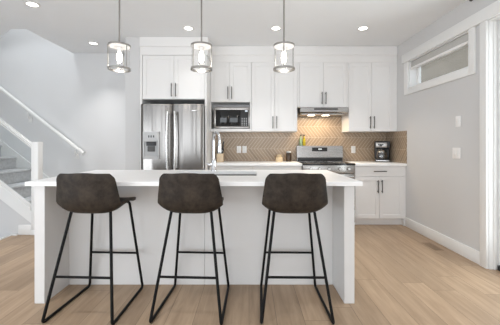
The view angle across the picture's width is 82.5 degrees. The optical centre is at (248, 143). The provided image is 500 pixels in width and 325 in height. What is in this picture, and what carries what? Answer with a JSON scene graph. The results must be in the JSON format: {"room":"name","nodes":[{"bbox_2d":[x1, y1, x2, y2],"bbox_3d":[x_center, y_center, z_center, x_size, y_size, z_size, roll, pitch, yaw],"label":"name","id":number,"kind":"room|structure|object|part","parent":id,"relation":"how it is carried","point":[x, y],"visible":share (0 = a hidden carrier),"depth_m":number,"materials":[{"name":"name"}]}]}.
{"room":"kitchen","nodes":[
{"label":"kitchen","id":0,"kind":"room"},
{"bbox_2d":[0,199,30,237],"bbox_3d":[-3.750,1.278,3.831,1.680,3.063,0.038,0,0,0],"label":"wall","id":1,"kind":"structure","parent":0,"point":[10,219],"depth_m":3.81,"materials":[{"name":"paint"}]},
{"bbox_2d":[18,225,30,234],"bbox_3d":[-2.990,1.145,3.803,0.170,0.130,0.018,0,0,0],"label":"baseboard","id":2,"kind":"structure","parent":1,"relation":"attached to","point":[22,229],"depth_m":3.79,"materials":[{"name":"white paint"}]},
{"bbox_2d":[125,37,139,169],"bbox_3d":[-1.667,-0.160,4.444,0.205,2.739,0.729,0,0,0],"label":"wall","id":3,"kind":"structure","parent":0,"point":[132,79],"depth_m":4.08,"materials":[{"name":"paint"}]},
{"bbox_2d":[0,29,385,197],"bbox_3d":[-1.110,-0.440,4.864,7.180,6.500,0.132,0,0,0],"label":"wall","id":4,"kind":"structure","parent":0,"point":[76,94],"depth_m":4.81,"materials":[{"name":"white paint"}]},
{"bbox_2d":[0,86,84,158],"bbox_3d":[-3.672,-0.528,4.763,1.872,1.549,0.091,0,0,0],"label":"wall handrail","id":5,"kind":"object","parent":4,"relation":"attached to","point":[29,111],"visible":1,"depth_m":4.72,"materials":[{"name":"white paint"}]},
{"bbox_2d":[210,63,250,131],"bbox_3d":[-0.284,-0.736,4.615,0.640,1.079,0.386,0,0,0],"label":"upper cabinet","id":6,"kind":"object","parent":4,"relation":"attached to","point":[230,83],"visible":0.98,"depth_m":4.47,"materials":[{"name":"white paint"}]},
{"bbox_3d":[-0.453,-0.966,4.470,0.301,0.614,0.020,0,0,0],"label":"door","id":7,"kind":"part","parent":6,"relation":"part of","materials":[{"name":"white paint"}]},
{"bbox_2d":[214,107,249,128],"bbox_3d":[-0.272,-0.408,4.628,0.563,0.340,0.305,0,0,0],"label":"microwave","id":8,"kind":"object","parent":6,"relation":"in","point":[224,117],"visible":0.95,"depth_m":4.48,"materials":[{"name":"grey metal"}]},
{"bbox_3d":[-0.329,-0.406,4.487,0.388,0.259,0.016,0,0,0],"label":"door","id":9,"kind":"part","parent":8,"relation":"part of","materials":[{"name":"black glass"}]},
{"bbox_3d":[-0.070,-0.406,4.487,0.125,0.259,0.016,0,0,0],"label":"control panel","id":10,"kind":"part","parent":8,"relation":"part of","materials":[{"name":"black plastic"}]},
{"bbox_3d":[-0.132,-0.966,4.470,0.333,0.614,0.020,0,0,0],"label":"door","id":11,"kind":"part","parent":6,"relation":"part of","materials":[{"name":"white paint"}]},
{"bbox_2d":[242,146,246,152],"bbox_3d":[-0.075,0.093,4.793,0.072,0.118,0.010,0,0,0],"label":"wall outlet","id":12,"kind":"object","parent":4,"relation":"attached to","point":[244,148],"visible":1,"depth_m":4.79,"materials":[{"name":"white plastic"}]},
{"bbox_2d":[140,37,396,62],"bbox_3d":[0.378,-1.403,4.438,3.880,0.253,0.739,0,0,0],"label":"crown molding","id":13,"kind":"structure","parent":4,"relation":"attached to","point":[148,45],"depth_m":4.45,"materials":[{"name":"white paint"}]},
{"bbox_2d":[251,63,296,131],"bbox_3d":[0.398,-0.736,4.615,0.717,1.078,0.386,0,0,0],"label":"upper cabinet","id":14,"kind":"object","parent":4,"relation":"attached to","point":[273,94],"visible":0.91,"depth_m":4.47,"materials":[{"name":"white paint"}]},
{"bbox_3d":[0.220,-0.736,4.470,0.360,1.074,0.020,0,0,0],"label":"door","id":15,"kind":"part","parent":14,"relation":"part of","materials":[{"name":"white paint"}]},
{"bbox_3d":[0.580,-0.736,4.470,0.351,1.074,0.020,0,0,0],"label":"door","id":16,"kind":"part","parent":14,"relation":"part of","materials":[{"name":"white paint"}]},
{"bbox_2d":[297,63,346,108],"bbox_3d":[1.163,-0.925,4.615,0.743,0.700,0.386,0,0,0],"label":"upper cabinet","id":17,"kind":"object","parent":4,"relation":"attached to","point":[320,84],"visible":0.83,"depth_m":4.47,"materials":[{"name":"white paint"}]},
{"bbox_3d":[0.979,-0.925,4.470,0.373,0.696,0.020,0,0,0],"label":"door","id":18,"kind":"part","parent":17,"relation":"part of","materials":[{"name":"white paint"}]},
{"bbox_2d":[297,107,347,116],"bbox_3d":[1.163,-0.512,4.594,0.742,0.120,0.404,0,0,0],"label":"range hood","id":19,"kind":"object","parent":17,"relation":"attached to","point":[302,111],"visible":0.99,"depth_m":4.41,"materials":[{"name":"silver metal"}]},
{"bbox_3d":[1.351,-0.925,4.470,0.364,0.696,0.020,0,0,0],"label":"door","id":20,"kind":"part","parent":17,"relation":"part of","materials":[{"name":"white paint"}]},
{"bbox_2d":[342,63,392,131],"bbox_3d":[1.907,-0.736,4.615,0.693,1.078,0.386,0,0,0],"label":"upper cabinet","id":21,"kind":"object","parent":4,"relation":"attached to","point":[370,85],"visible":1,"depth_m":4.47,"materials":[{"name":"white paint"}]},
{"bbox_2d":[297,63,396,131],"bbox_3d":[1.538,-0.736,4.636,1.559,1.078,0.341,0,0,0],"label":"trim","id":22,"kind":"structure","parent":21,"relation":"attached to","point":[394,64],"depth_m":4.47,"materials":[{"name":"white paint"}]},
{"bbox_3d":[1.740,-0.736,4.470,0.356,1.074,0.020,0,0,0],"label":"door","id":23,"kind":"part","parent":21,"relation":"part of","materials":[{"name":"white paint"}]},
{"bbox_3d":[2.087,-0.736,4.470,0.331,1.074,0.020,0,0,0],"label":"door","id":24,"kind":"part","parent":21,"relation":"part of","materials":[{"name":"white paint"}]},
{"bbox_2d":[0,0,466,52],"bbox_3d":[-1.140,-1.670,0.805,6.920,0.280,8.010,0,0,0],"label":"ceiling","id":25,"kind":"structure","parent":0,"point":[68,24],"depth_m":3.56,"materials":[{"name":"paint"}]},
{"bbox_2d":[23,1,40,7],"bbox_3d":[-2.370,-1.525,3.115,0.156,0.008,0.156,0,0,0],"label":"recessed light","id":26,"kind":"object","parent":25,"relation":"in","point":[28,3],"visible":1,"depth_m":3.12,"materials":[{"name":"white"}]},
{"bbox_2d":[87,41,98,44],"bbox_3d":[-2.360,-1.525,4.320,0.156,0.008,0.156,0,0,0],"label":"recessed light","id":27,"kind":"object","parent":25,"relation":"in","point":[88,42],"visible":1,"depth_m":4.32,"materials":[{"name":"white plastic"}]},
{"bbox_2d":[107,0,130,72],"bbox_3d":[-1.200,-1.107,2.641,0.200,0.844,0.201,0,0,0],"label":"pendant light","id":28,"kind":"object","parent":25,"relation":"hanging from","point":[118,45],"visible":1,"depth_m":2.62,"materials":[{"name":"silver metal"}]},
{"bbox_3d":[-1.200,-1.224,2.640,0.015,0.573,0.015,0,0,0],"label":"rod","id":29,"kind":"part","parent":28,"relation":"part of","materials":[{"name":"silver metal"}]},
{"bbox_3d":[-1.200,-0.801,2.640,0.050,0.104,0.050,0,0,0],"label":"light bulb","id":30,"kind":"part","parent":28,"relation":"part of","materials":[{"name":"white glass"}]},
{"bbox_2d":[182,26,193,30],"bbox_3d":[-0.800,-1.525,3.760,0.156,0.008,0.156,0,0,0],"label":"recessed light","id":31,"kind":"object","parent":25,"relation":"in","point":[188,28],"visible":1,"depth_m":3.76,"materials":[{"name":"white paint"}]},
{"bbox_2d":[190,0,211,72],"bbox_3d":[-0.440,-1.107,2.641,0.200,0.844,0.201,0,0,-18],"label":"pendant light","id":32,"kind":"object","parent":25,"relation":"hanging from","point":[201,45],"visible":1,"depth_m":2.62,"materials":[{"name":"silver metal"}]},
{"bbox_3d":[-0.440,-1.224,2.640,0.015,0.573,0.015,0,0,-18],"label":"rod","id":33,"kind":"part","parent":32,"relation":"part of","materials":[{"name":"silver metal"}]},
{"bbox_3d":[-0.440,-0.801,2.640,0.050,0.104,0.050,0,0,-18],"label":"light bulb","id":34,"kind":"part","parent":32,"relation":"part of","materials":[{"name":"white glass"}]},
{"bbox_2d":[270,26,281,30],"bbox_3d":[0.356,-1.525,3.760,0.156,0.008,0.156,0,0,0],"label":"recessed light","id":35,"kind":"object","parent":25,"relation":"in","point":[274,28],"visible":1,"depth_m":3.76,"materials":[{"name":"white"}]},
{"bbox_2d":[273,0,294,72],"bbox_3d":[0.323,-1.107,2.640,0.201,0.844,0.200,0,0,40],"label":"pendant light","id":36,"kind":"object","parent":25,"relation":"hanging from","point":[284,45],"visible":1,"depth_m":2.63,"materials":[{"name":"silver metal"}]},
{"bbox_3d":[0.324,-1.224,2.640,0.015,0.573,0.015,0,0,40],"label":"rod","id":37,"kind":"part","parent":36,"relation":"part of","materials":[{"name":"silver metal"}]},
{"bbox_3d":[0.324,-0.801,2.640,0.050,0.104,0.050,0,0,40],"label":"light bulb","id":38,"kind":"part","parent":36,"relation":"part of","materials":[{"name":"white glass"}]},
{"bbox_2d":[357,26,368,30],"bbox_3d":[1.504,-1.525,3.760,0.156,0.008,0.156,0,0,0],"label":"recessed light","id":39,"kind":"object","parent":25,"relation":"in","point":[361,28],"visible":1,"depth_m":3.76,"materials":[{"name":"white plastic"}]},
{"bbox_2d":[0,225,499,324],"bbox_3d":[-0.325,1.270,0.855,5.610,0.120,8.110,0,0,0],"label":"floor","id":40,"kind":"structure","parent":0,"point":[399,279],"depth_m":2.25,"materials":[{"name":"brown wood"}]},
{"bbox_2d":[0,118,48,234],"bbox_3d":[-3.605,-0.049,4.296,1.970,2.517,1.025,0,0,0],"label":"staircase","id":41,"kind":"structure","parent":40,"relation":"on","point":[20,169],"depth_m":3.85,"materials":[{"name":"white wood"}]},
{"bbox_3d":[-3.744,-0.632,3.836,1.691,1.351,0.048,0,0,0],"label":"handrail","id":42,"kind":"part","parent":41,"relation":"part of","materials":[{"name":"white paint"}]},
{"bbox_3d":[-2.853,0.592,3.837,0.105,1.237,0.106,0,0,0],"label":"newel post","id":43,"kind":"part","parent":41,"relation":"part of","materials":[{"name":"white paint"}]},
{"bbox_2d":[41,173,143,324],"bbox_3d":[-1.135,0.705,2.156,0.500,1.011,0.524,0,0,3],"label":"bar stool","id":44,"kind":"object","parent":40,"relation":"on","point":[88,193],"visible":1,"depth_m":1.98,"materials":[{"name":"leather"}]},
{"bbox_3d":[-1.308,0.833,2.164,0.153,0.754,0.524,0,0,3],"label":"sled leg","id":45,"kind":"part","parent":44,"relation":"part of","materials":[{"name":"black metal"}]},
{"bbox_3d":[-0.962,0.833,2.148,0.153,0.754,0.524,0,0,3],"label":"sled leg","id":46,"kind":"part","parent":44,"relation":"part of","materials":[{"name":"black metal"}]},
{"bbox_2d":[141,104,204,169],"bbox_3d":[-1.081,0.324,4.340,0.883,1.772,0.860,0,0,0],"label":"refrigerator","id":47,"kind":"object","parent":40,"relation":"on","point":[172,135],"visible":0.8,"depth_m":3.99,"materials":[{"name":"grey metal"}]},
{"bbox_3d":[-1.306,-0.026,4.018,0.432,1.072,0.065,0,0,0],"label":"door","id":48,"kind":"part","parent":47,"relation":"part of","materials":[{"name":"silver metal"}]},
{"bbox_3d":[-1.133,-0.033,3.954,0.046,0.847,0.087,0,0,0],"label":"handle","id":49,"kind":"part","parent":47,"relation":"part of","materials":[{"name":"silver metal"}]},
{"bbox_3d":[-1.025,-0.033,3.954,0.046,0.847,0.087,0,0,0],"label":"handle","id":50,"kind":"part","parent":47,"relation":"part of","materials":[{"name":"silver metal"}]},
{"bbox_3d":[-0.862,-0.026,4.018,0.445,1.072,0.065,0,0,0],"label":"door","id":51,"kind":"part","parent":47,"relation":"part of","materials":[{"name":"silver metal"}]},
{"bbox_2d":[140,55,212,169],"bbox_3d":[-1.085,-0.033,4.425,0.955,2.485,0.766,0,0,0],"label":"tall cabinet","id":52,"kind":"object","parent":40,"relation":"on","point":[164,79],"visible":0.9,"depth_m":4.09,"materials":[{"name":"white paint"}]},
{"bbox_3d":[-1.300,-0.957,4.090,0.446,0.622,0.020,0,0,0],"label":"door","id":53,"kind":"part","parent":52,"relation":"part of","materials":[{"name":"white paint"}]},
{"bbox_3d":[-0.855,-0.957,4.090,0.437,0.622,0.020,0,0,0],"label":"door","id":54,"kind":"part","parent":52,"relation":"part of","materials":[{"name":"white paint"}]},
{"bbox_2d":[149,173,229,324],"bbox_3d":[-0.412,0.705,2.156,0.500,1.011,0.524,0,0,3],"label":"bar stool","id":55,"kind":"object","parent":40,"relation":"on","point":[190,193],"visible":1,"depth_m":1.97,"materials":[{"name":"brown leather"}]},
{"bbox_3d":[-0.585,0.833,2.164,0.153,0.754,0.524,0,0,3],"label":"sled leg","id":56,"kind":"part","parent":55,"relation":"part of","materials":[{"name":"black metal"}]},
{"bbox_3d":[-0.239,0.833,2.148,0.153,0.754,0.524,0,0,3],"label":"sled leg","id":57,"kind":"part","parent":55,"relation":"part of","materials":[{"name":"black metal"}]},
{"bbox_2d":[35,186,353,303],"bbox_3d":[-0.413,0.763,2.630,2.427,0.893,0.940,0,0,0],"label":"kitchen island","id":58,"kind":"object","parent":40,"relation":"on","point":[244,217],"visible":0.61,"depth_m":2.45,"materials":[{"name":"paint"}]},
{"bbox_3d":[-1.588,0.763,2.630,0.078,0.893,0.940,0,0,0],"label":"panel","id":59,"kind":"part","parent":58,"relation":"part of","materials":[{"name":"paint"}]},
{"bbox_3d":[-0.966,0.763,2.462,1.165,0.893,0.020,0,0,0],"label":"panel","id":60,"kind":"part","parent":58,"relation":"part of","materials":[{"name":"paint"}]},
{"bbox_2d":[25,170,362,185],"bbox_3d":[-0.414,0.299,2.632,2.532,0.031,0.995,0,0,0],"label":"island countertop","id":61,"kind":"structure","parent":58,"relation":"on","point":[122,177],"depth_m":2.41,"materials":[{"name":"white stone"}]},
{"bbox_2d":[207,131,221,170],"bbox_3d":[-0.340,0.074,2.960,0.095,0.418,0.254,0,0,-39],"label":"kitchen faucet","id":62,"kind":"object","parent":61,"relation":"on","point":[212,164],"visible":1,"depth_m":3.01,"materials":[{"name":"silver metal"}]},
{"bbox_3d":[-0.334,0.019,2.944,0.027,0.308,0.215,0,0,-25],"label":"spout","id":63,"kind":"part","parent":62,"relation":"part of","materials":[{"name":"silver metal"}]},
{"bbox_2d":[215,174,255,175],"bbox_3d":[-0.333,0.433,2.760,0.839,0.234,0.424,0,0,0],"label":"sink","id":64,"kind":"object","parent":61,"relation":"in","point":[215,174],"visible":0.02,"depth_m":2.97,"materials":[{"name":"silver metal"}]},
{"bbox_3d":[0.170,0.763,2.462,1.102,0.893,0.020,0,0,0],"label":"panel","id":65,"kind":"part","parent":58,"relation":"part of","materials":[{"name":"paint"}]},
{"bbox_3d":[0.761,0.763,2.630,0.078,0.893,0.940,0,0,0],"label":"panel","id":66,"kind":"part","parent":58,"relation":"part of","materials":[{"name":"paint"}]},
{"bbox_2d":[209,166,251,169],"bbox_3d":[-0.268,0.768,4.489,0.634,0.884,0.635,0,0,0],"label":"base cabinet","id":67,"kind":"object","parent":40,"relation":"on","point":[217,167],"visible":0.02,"depth_m":4.21,"materials":[{"name":"white paint"}]},
{"bbox_2d":[216,161,301,165],"bbox_3d":[0.098,0.306,4.493,1.370,0.035,0.626,0,0,0],"label":"countertop","id":68,"kind":"structure","parent":67,"relation":"on","point":[225,163],"depth_m":4.22,"materials":[{"name":"white stone"}]},
{"bbox_2d":[217,149,223,161],"bbox_3d":[-0.462,0.182,4.609,0.106,0.212,0.146,0,0,0],"label":"knife block","id":69,"kind":"object","parent":68,"relation":"on","point":[220,156],"visible":0.64,"depth_m":4.54,"materials":[{"name":"brown wood"}]},
{"bbox_2d":[276,155,282,161],"bbox_3d":[0.497,0.232,4.700,0.104,0.114,0.100,0,0,0],"label":"canister","id":70,"kind":"object","parent":68,"relation":"on","point":[279,158],"visible":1,"depth_m":4.65,"materials":[{"name":"beige ceramic"}]},
{"bbox_2d":[286,151,291,161],"bbox_3d":[0.655,0.203,4.700,0.092,0.172,0.092,0,0,0],"label":"storage jar","id":71,"kind":"object","parent":68,"relation":"on","point":[288,153],"visible":1,"depth_m":4.66,"materials":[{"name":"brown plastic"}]},
{"bbox_2d":[252,166,301,169],"bbox_3d":[0.416,0.768,4.489,0.729,0.884,0.635,0,0,0],"label":"base cabinet","id":72,"kind":"object","parent":40,"relation":"on","point":[253,167],"visible":0.04,"depth_m":4.21,"materials":[{"name":"white paint"}]},
{"bbox_2d":[260,173,334,324],"bbox_3d":[0.328,0.705,2.156,0.500,1.011,0.524,0,0,1],"label":"bar stool","id":73,"kind":"object","parent":40,"relation":"on","point":[291,193],"visible":1,"depth_m":1.98,"materials":[{"name":"brown leather"}]},
{"bbox_3d":[0.154,0.833,2.158,0.153,0.754,0.524,0,0,1],"label":"sled leg","id":74,"kind":"part","parent":73,"relation":"part of","materials":[{"name":"black metal"}]},
{"bbox_3d":[0.501,0.833,2.153,0.153,0.754,0.524,0,0,1],"label":"sled leg","id":75,"kind":"part","parent":73,"relation":"part of","materials":[{"name":"black metal"}]},
{"bbox_2d":[296,146,354,221],"bbox_3d":[1.173,0.620,4.454,0.768,1.180,0.684,0,0,0],"label":"range","id":76,"kind":"object","parent":40,"relation":"on","point":[330,158],"visible":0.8,"depth_m":4.70,"materials":[{"name":"grey metal"}]},
{"bbox_3d":[1.170,0.089,4.718,0.250,0.062,0.008,0,0,0],"label":"display panel","id":77,"kind":"part","parent":76,"relation":"part of","materials":[{"name":"black glass"}]},
{"bbox_2d":[297,161,354,164],"bbox_3d":[1.173,0.296,4.438,0.768,0.025,0.545,0,0,0],"label":"cooktop","id":78,"kind":"object","parent":76,"relation":"in","point":[303,162],"depth_m":4.17,"materials":[{"name":"black glass"}]},
{"bbox_3d":[1.173,0.373,4.192,0.768,0.124,0.035,0,0,0],"label":"control panel","id":79,"kind":"part","parent":76,"relation":"part of","materials":[{"name":"silver metal"}]},
{"bbox_3d":[1.173,0.706,4.191,0.768,0.528,0.033,0,0,0],"label":"oven door","id":80,"kind":"part","parent":76,"relation":"part of","materials":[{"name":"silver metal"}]},
{"bbox_2d":[354,166,403,224],"bbox_3d":[1.927,0.768,4.489,0.720,0.884,0.635,0,0,0],"label":"base cabinet","id":81,"kind":"object","parent":40,"relation":"on","point":[380,199],"visible":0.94,"depth_m":4.22,"materials":[{"name":"white paint"}]},
{"bbox_3d":[1.746,0.793,4.220,0.357,0.614,0.020,0,0,0],"label":"door","id":82,"kind":"part","parent":81,"relation":"part of","materials":[{"name":"white paint"}]},
{"bbox_2d":[345,161,406,165],"bbox_3d":[1.940,0.306,4.493,0.755,0.035,0.626,0,0,0],"label":"countertop","id":83,"kind":"structure","parent":81,"relation":"on","point":[357,163],"depth_m":4.22,"materials":[{"name":"white stone"}]},
{"bbox_2d":[374,141,389,161],"bbox_3d":[2.165,0.121,4.637,0.220,0.335,0.233,0,0,20],"label":"coffee maker","id":84,"kind":"object","parent":83,"relation":"on","point":[381,148],"visible":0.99,"depth_m":4.57,"materials":[{"name":"black plastic"}]},
{"bbox_3d":[2.188,0.153,4.699,0.215,0.180,0.100,0,0,20],"label":"water tank","id":85,"kind":"part","parent":84,"relation":"part of","materials":[{"name":"black plastic"}]},
{"bbox_3d":[2.115,0.017,4.553,0.163,0.080,0.007,0,0,20],"label":"panel","id":86,"kind":"part","parent":84,"relation":"part of","materials":[{"name":"silver metal"}]},
{"bbox_3d":[1.927,0.408,4.220,0.718,0.136,0.020,0,0,0],"label":"drawer","id":87,"kind":"part","parent":81,"relation":"part of","materials":[{"name":"white paint"}]},
{"bbox_3d":[2.107,0.793,4.220,0.357,0.614,0.020,0,0,0],"label":"door","id":88,"kind":"part","parent":81,"relation":"part of","materials":[{"name":"white paint"}]},
{"bbox_2d":[422,242,442,249],"bbox_3d":[2.165,1.208,3.365,0.100,0.004,0.250,0,0,0],"label":"floor vent","id":89,"kind":"object","parent":40,"relation":"in","point":[428,244],"visible":1,"depth_m":3.36,"materials":[{"name":"brown wood"}]},
{"bbox_2d":[386,0,496,250],"bbox_3d":[2.394,-0.160,0.805,0.171,2.740,8.010,0,0,0],"label":"wall","id":90,"kind":"structure","parent":0,"point":[443,191],"depth_m":3.40,"materials":[{"name":"paint"}]},
{"bbox_2d":[401,166,405,225],"bbox_3d":[2.304,0.768,4.511,0.029,0.884,0.591,0,0,0],"label":"trim","id":91,"kind":"structure","parent":90,"relation":"attached to","point":[404,176],"depth_m":4.22,"materials":[{"name":"white paint"}]},
{"bbox_2d":[404,26,475,94],"bbox_3d":[2.379,-0.960,3.567,0.162,0.480,1.325,0,0,0],"label":"window","id":92,"kind":"structure","parent":90,"relation":"in","point":[412,78],"depth_m":3.42,"materials":[{"name":"white paint"}]},
{"bbox_2d":[411,33,467,69],"bbox_3d":[2.358,-1.129,3.560,0.056,0.112,1.104,0,0,0],"label":"roller shade","id":93,"kind":"object","parent":92,"relation":"attached to","point":[461,42],"visible":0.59,"depth_m":3.46,"materials":[{"name":"fabric"}]},
{"bbox_3d":[2.440,-1.005,3.560,0.040,0.366,1.112,0,0,0],"label":"sash frame","id":94,"kind":"part","parent":92,"relation":"part of","materials":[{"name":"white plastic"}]},
{"bbox_2d":[405,217,479,264],"bbox_3d":[2.312,1.145,3.528,0.015,0.130,1.374,0,0,0],"label":"baseboard","id":95,"kind":"structure","parent":90,"relation":"attached to","point":[464,250],"depth_m":3.33,"materials":[{"name":"white paint"}]},
{"bbox_2d":[402,0,499,63],"bbox_3d":[2.304,-1.262,2.950,0.029,0.125,2.660,0,0,0],"label":"trim","id":96,"kind":"structure","parent":90,"relation":"attached to","point":[493,9],"depth_m":3.15,"materials":[{"name":"white paint"}]},
{"bbox_2d":[452,148,460,158],"bbox_3d":[2.313,0.102,3.180,0.012,0.122,0.118,0,0,0],"label":"wall switch","id":97,"kind":"object","parent":90,"relation":"attached to","point":[456,152],"visible":1,"depth_m":3.17,"materials":[{"name":"white plastic"}]},
{"bbox_2d":[455,116,460,126],"bbox_3d":[2.313,-0.250,3.155,0.012,0.122,0.075,0,0,0],"label":"wall switch","id":98,"kind":"object","parent":90,"relation":"attached to","point":[457,118],"visible":1,"depth_m":3.15,"materials":[{"name":"white plastic"}]},
{"bbox_2d":[480,14,499,270],"bbox_3d":[2.388,0.005,2.279,0.184,2.410,1.123,0,0,0],"label":"door frame","id":99,"kind":"structure","parent":90,"relation":"in","point":[489,29],"depth_m":2.75,"materials":[{"name":"white paint"}]},
{"label":"outside","id":100,"kind":"structure","parent":0,"visible":0},
{"bbox_2d":[421,46,467,82],"bbox_3d":[5.300,-1.790,7.250,0.200,7.000,13.500,0,0,0],"label":"wall","id":101,"kind":"structure","parent":100,"point":[458,59],"depth_m":7.54,"materials":[{"name":"paint"}]}
]}

